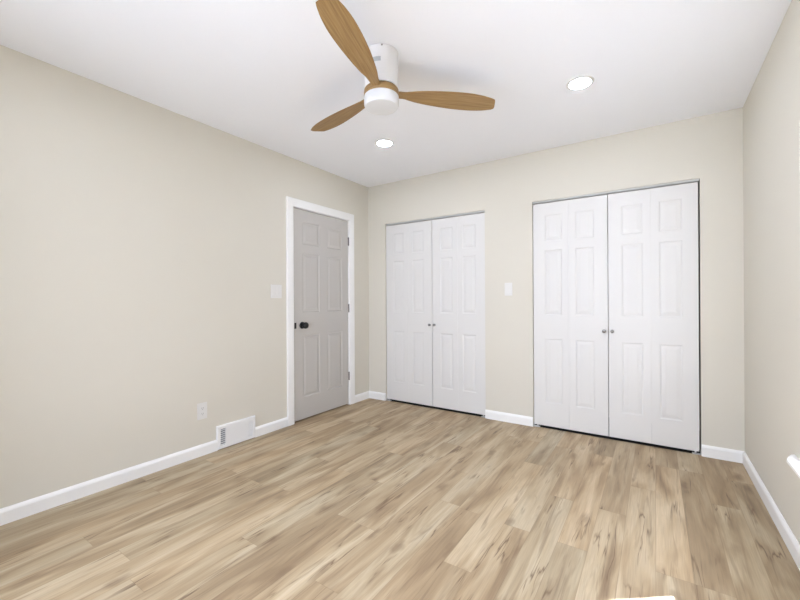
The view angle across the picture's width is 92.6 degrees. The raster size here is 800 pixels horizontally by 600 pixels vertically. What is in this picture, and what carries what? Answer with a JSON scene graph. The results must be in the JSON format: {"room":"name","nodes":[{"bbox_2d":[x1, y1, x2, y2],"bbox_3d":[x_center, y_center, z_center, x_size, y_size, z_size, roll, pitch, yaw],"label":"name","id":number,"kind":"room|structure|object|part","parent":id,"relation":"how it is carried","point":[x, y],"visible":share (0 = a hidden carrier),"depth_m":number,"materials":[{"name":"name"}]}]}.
{"room":"empty bedroom","nodes":[
{"label":"empty bedroom","id":0,"kind":"room"},
{"bbox_2d":[0,45,368,508],"bbox_3d":[-1.279,-0.083,3.184,0.130,2.440,4.603,0,0,34],"label":"wall","id":1,"kind":"structure","parent":0,"point":[143,243],"depth_m":2.41,"materials":[{"name":"beige paint"}]},
{"bbox_2d":[197,402,206,419],"bbox_3d":[-1.448,0.813,2.799,0.009,0.120,0.074,0,0,34],"label":"wall outlet","id":2,"kind":"object","parent":1,"relation":"attached to","point":[201,407],"visible":1,"depth_m":2.79,"materials":[{"name":"white plastic"}]},
{"bbox_2d":[216,415,254,449],"bbox_3d":[-1.290,1.046,3.024,0.018,0.180,0.334,0,0,34],"label":"air vent","id":3,"kind":"object","parent":1,"relation":"in","point":[228,434],"visible":1,"depth_m":3.01,"materials":[{"name":"white plastic"}]},
{"bbox_3d":[-1.296,1.046,3.028,0.003,0.136,0.290,0,0,34],"label":"plate","id":4,"kind":"part","parent":3,"relation":"part of","materials":[{"name":"white metal"}]},
{"bbox_2d":[226,421,247,443],"bbox_3d":[-1.287,1.046,3.022,0.008,0.128,0.192,0,0,34],"label":"grille","id":5,"kind":"object","parent":3,"relation":"attached to","point":[236,432],"depth_m":3.01,"materials":[{"name":"white plastic"}]},
{"bbox_2d":[271,284,281,297],"bbox_3d":[-1.083,-0.076,3.351,0.010,0.118,0.116,0,0,34],"label":"light switch","id":6,"kind":"object","parent":1,"relation":"attached to","point":[276,290],"visible":1,"depth_m":3.35,"materials":[{"name":"white plastic"}]},
{"bbox_2d":[286,196,354,425],"bbox_3d":[-0.815,0.099,3.860,0.148,2.072,0.921,0,0,34],"label":"door frame","id":7,"kind":"structure","parent":1,"relation":"attached to","point":[291,203],"depth_m":3.50,"materials":[{"name":"white paint"}]},
{"bbox_2d":[293,208,349,420],"bbox_3d":[-0.755,0.134,3.826,0.107,1.977,0.764,0,0,34],"label":"door","id":8,"kind":"structure","parent":1,"relation":"in","point":[321,242],"depth_m":3.80,"materials":[{"name":"grey paint"}]},
{"bbox_3d":[-0.894,0.238,3.587,0.072,0.066,0.066,0,0,34],"label":"knob","id":9,"kind":"part","parent":8,"relation":"part of","materials":[{"name":"black metal"}]},
{"bbox_2d":[0,391,799,570],"bbox_3d":[-0.031,1.089,1.980,3.272,0.081,3.723,0,0,34],"label":"baseboard","id":10,"kind":"structure","parent":1,"relation":"attached to","point":[32,506],"depth_m":2.31,"materials":[{"name":"white paint"}]},
{"bbox_2d":[0,0,791,186],"bbox_3d":[0.129,-1.361,2.240,3.532,0.100,4.603,0,0,34],"label":"ceiling","id":11,"kind":"structure","parent":0,"point":[264,73],"depth_m":2.12,"materials":[{"name":"white paint"}]},
{"bbox_2d":[375,139,393,146],"bbox_3d":[-0.130,-1.306,3.186,0.156,0.005,0.156,0,0,34],"label":"recessed light","id":12,"kind":"object","parent":11,"relation":"in","point":[382,142],"visible":1,"depth_m":3.18,"materials":[{"name":"white glass"}]},
{"bbox_2d":[377,141,391,145],"bbox_3d":[-0.130,-1.306,3.186,0.120,0.005,0.120,0,0,34],"label":"diffuser","id":13,"kind":"object","parent":12,"relation":"attached to","point":[379,143],"depth_m":3.18,"materials":[{"name":"white plastic"}]},
{"bbox_2d":[311,0,494,130],"bbox_3d":[-0.211,-1.165,2.040,1.123,0.288,1.138,0,0,34],"label":"ceiling fan","id":14,"kind":"object","parent":11,"relation":"hanging from","point":[378,62],"visible":1,"depth_m":1.96,"materials":[{"name":"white wood"}]},
{"bbox_3d":[-0.348,-1.106,2.300,0.144,0.030,0.604,0,0,-43],"label":"blade","id":15,"kind":"part","parent":14,"relation":"part of","materials":[{"name":"brown wood"}]},
{"bbox_3d":[-0.199,-1.107,1.686,0.144,0.030,0.604,0,0,16],"label":"blade","id":16,"kind":"part","parent":14,"relation":"part of","materials":[{"name":"brown wood"}]},
{"bbox_3d":[-0.099,-1.053,2.036,0.184,0.062,0.184,0,0,34],"label":"lamp shade","id":17,"kind":"part","parent":14,"relation":"part of","materials":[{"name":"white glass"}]},
{"bbox_3d":[0.256,-1.109,2.119,0.604,0.030,0.144,0,0,-13],"label":"blade","id":18,"kind":"part","parent":14,"relation":"part of","materials":[{"name":"brown wood"}]},
{"bbox_2d":[566,76,593,89],"bbox_3d":[1.092,-1.313,2.318,0.156,0.005,0.156,0,0,34],"label":"recessed light","id":19,"kind":"object","parent":11,"relation":"in","point":[581,82],"visible":1,"depth_m":2.31,"materials":[{"name":"white glass"}]},
{"bbox_2d":[569,78,590,88],"bbox_3d":[1.092,-1.313,2.318,0.120,0.005,0.120,0,0,34],"label":"diffuser","id":20,"kind":"object","parent":19,"relation":"attached to","point":[576,83],"depth_m":2.31,"materials":[{"name":"white plastic"}]},
{"bbox_2d":[0,398,799,599],"bbox_3d":[0.126,1.139,2.260,3.422,0.020,4.403,0,0,34],"label":"floor","id":21,"kind":"structure","parent":0,"point":[367,499],"depth_m":1.92,"materials":[{"name":"brown wood"}]},
{"bbox_2d":[368,107,744,450],"bbox_3d":[1.033,-0.094,3.583,3.272,2.440,0.130,0,0,34],"label":"wall","id":22,"kind":"structure","parent":0,"point":[708,149],"depth_m":3.22,"materials":[{"name":"beige paint"}]},
{"bbox_2d":[386,210,484,225],"bbox_3d":[0.335,-0.852,3.999,1.170,0.012,0.030,0,0,34],"label":"door track","id":23,"kind":"object","parent":22,"relation":"attached to","point":[475,212],"visible":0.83,"depth_m":3.95,"materials":[{"name":"white metal"}]},
{"bbox_2d":[386,220,432,405],"bbox_3d":[0.092,0.138,4.152,0.584,1.944,0.062,0,0,34],"label":"door","id":24,"kind":"structure","parent":23,"relation":"hanging from","point":[408,245],"depth_m":4.14,"materials":[{"name":"white paint"}]},
{"bbox_2d":[432,213,485,414],"bbox_3d":[0.578,0.135,3.827,0.576,1.944,0.062,0,0,34],"label":"door","id":25,"kind":"structure","parent":23,"relation":"hanging from","point":[458,243],"depth_m":3.82,"materials":[{"name":"white paint"}]},
{"bbox_2d":[505,283,511,295],"bbox_3d":[0.999,-0.099,3.522,0.072,0.118,0.010,0,0,34],"label":"light switch","id":26,"kind":"object","parent":22,"relation":"attached to","point":[508,286],"visible":1,"depth_m":3.52,"materials":[{"name":"white plastic"}]},
{"bbox_2d":[485,410,532,426],"bbox_3d":[0.999,1.085,3.522,0.444,0.081,0.014,0,0,34],"label":"baseboard","id":27,"kind":"structure","parent":22,"relation":"attached to","point":[489,414],"depth_m":3.51,"materials":[{"name":"white paint"}]},
{"bbox_2d":[533,179,698,203],"bbox_3d":[1.682,-0.869,3.099,1.175,0.012,0.030,0,0,34],"label":"door track","id":28,"kind":"object","parent":22,"relation":"attached to","point":[692,180],"visible":1,"depth_m":3.05,"materials":[{"name":"white metal"}]},
{"bbox_2d":[533,195,608,435],"bbox_3d":[1.438,0.126,3.253,0.585,1.955,0.062,0,0,34],"label":"door","id":29,"kind":"structure","parent":28,"relation":"hanging from","point":[570,237],"depth_m":3.24,"materials":[{"name":"white paint"}]},
{"bbox_2d":[608,182,698,451],"bbox_3d":[1.924,0.123,2.928,0.575,1.955,0.062,0,0,34],"label":"door","id":30,"kind":"structure","parent":28,"relation":"hanging from","point":[653,286],"depth_m":2.91,"materials":[{"name":"white paint"}]},
{"bbox_2d":[743,0,799,543],"bbox_3d":[1.549,-0.099,1.293,0.130,2.440,4.603,0,0,34],"label":"wall","id":31,"kind":"structure","parent":0,"point":[774,95],"depth_m":1.98,"materials":[{"name":"beige paint"}]},
{"bbox_2d":[787,454,799,477],"bbox_3d":[1.437,0.680,1.211,0.123,0.016,1.077,0,0,34],"label":"window sill","id":32,"kind":"structure","parent":31,"relation":"attached to","point":[793,461],"depth_m":1.58,"materials":[{"name":"white paint"}]},
{"bbox_2d":[792,104,799,459],"bbox_3d":[1.421,-0.071,1.223,0.006,1.485,1.063,0,0,34],"label":"window casing","id":33,"kind":"structure","parent":31,"relation":"in","point":[796,114],"depth_m":1.62,"materials":[{"name":"beige paint"}]}
]}

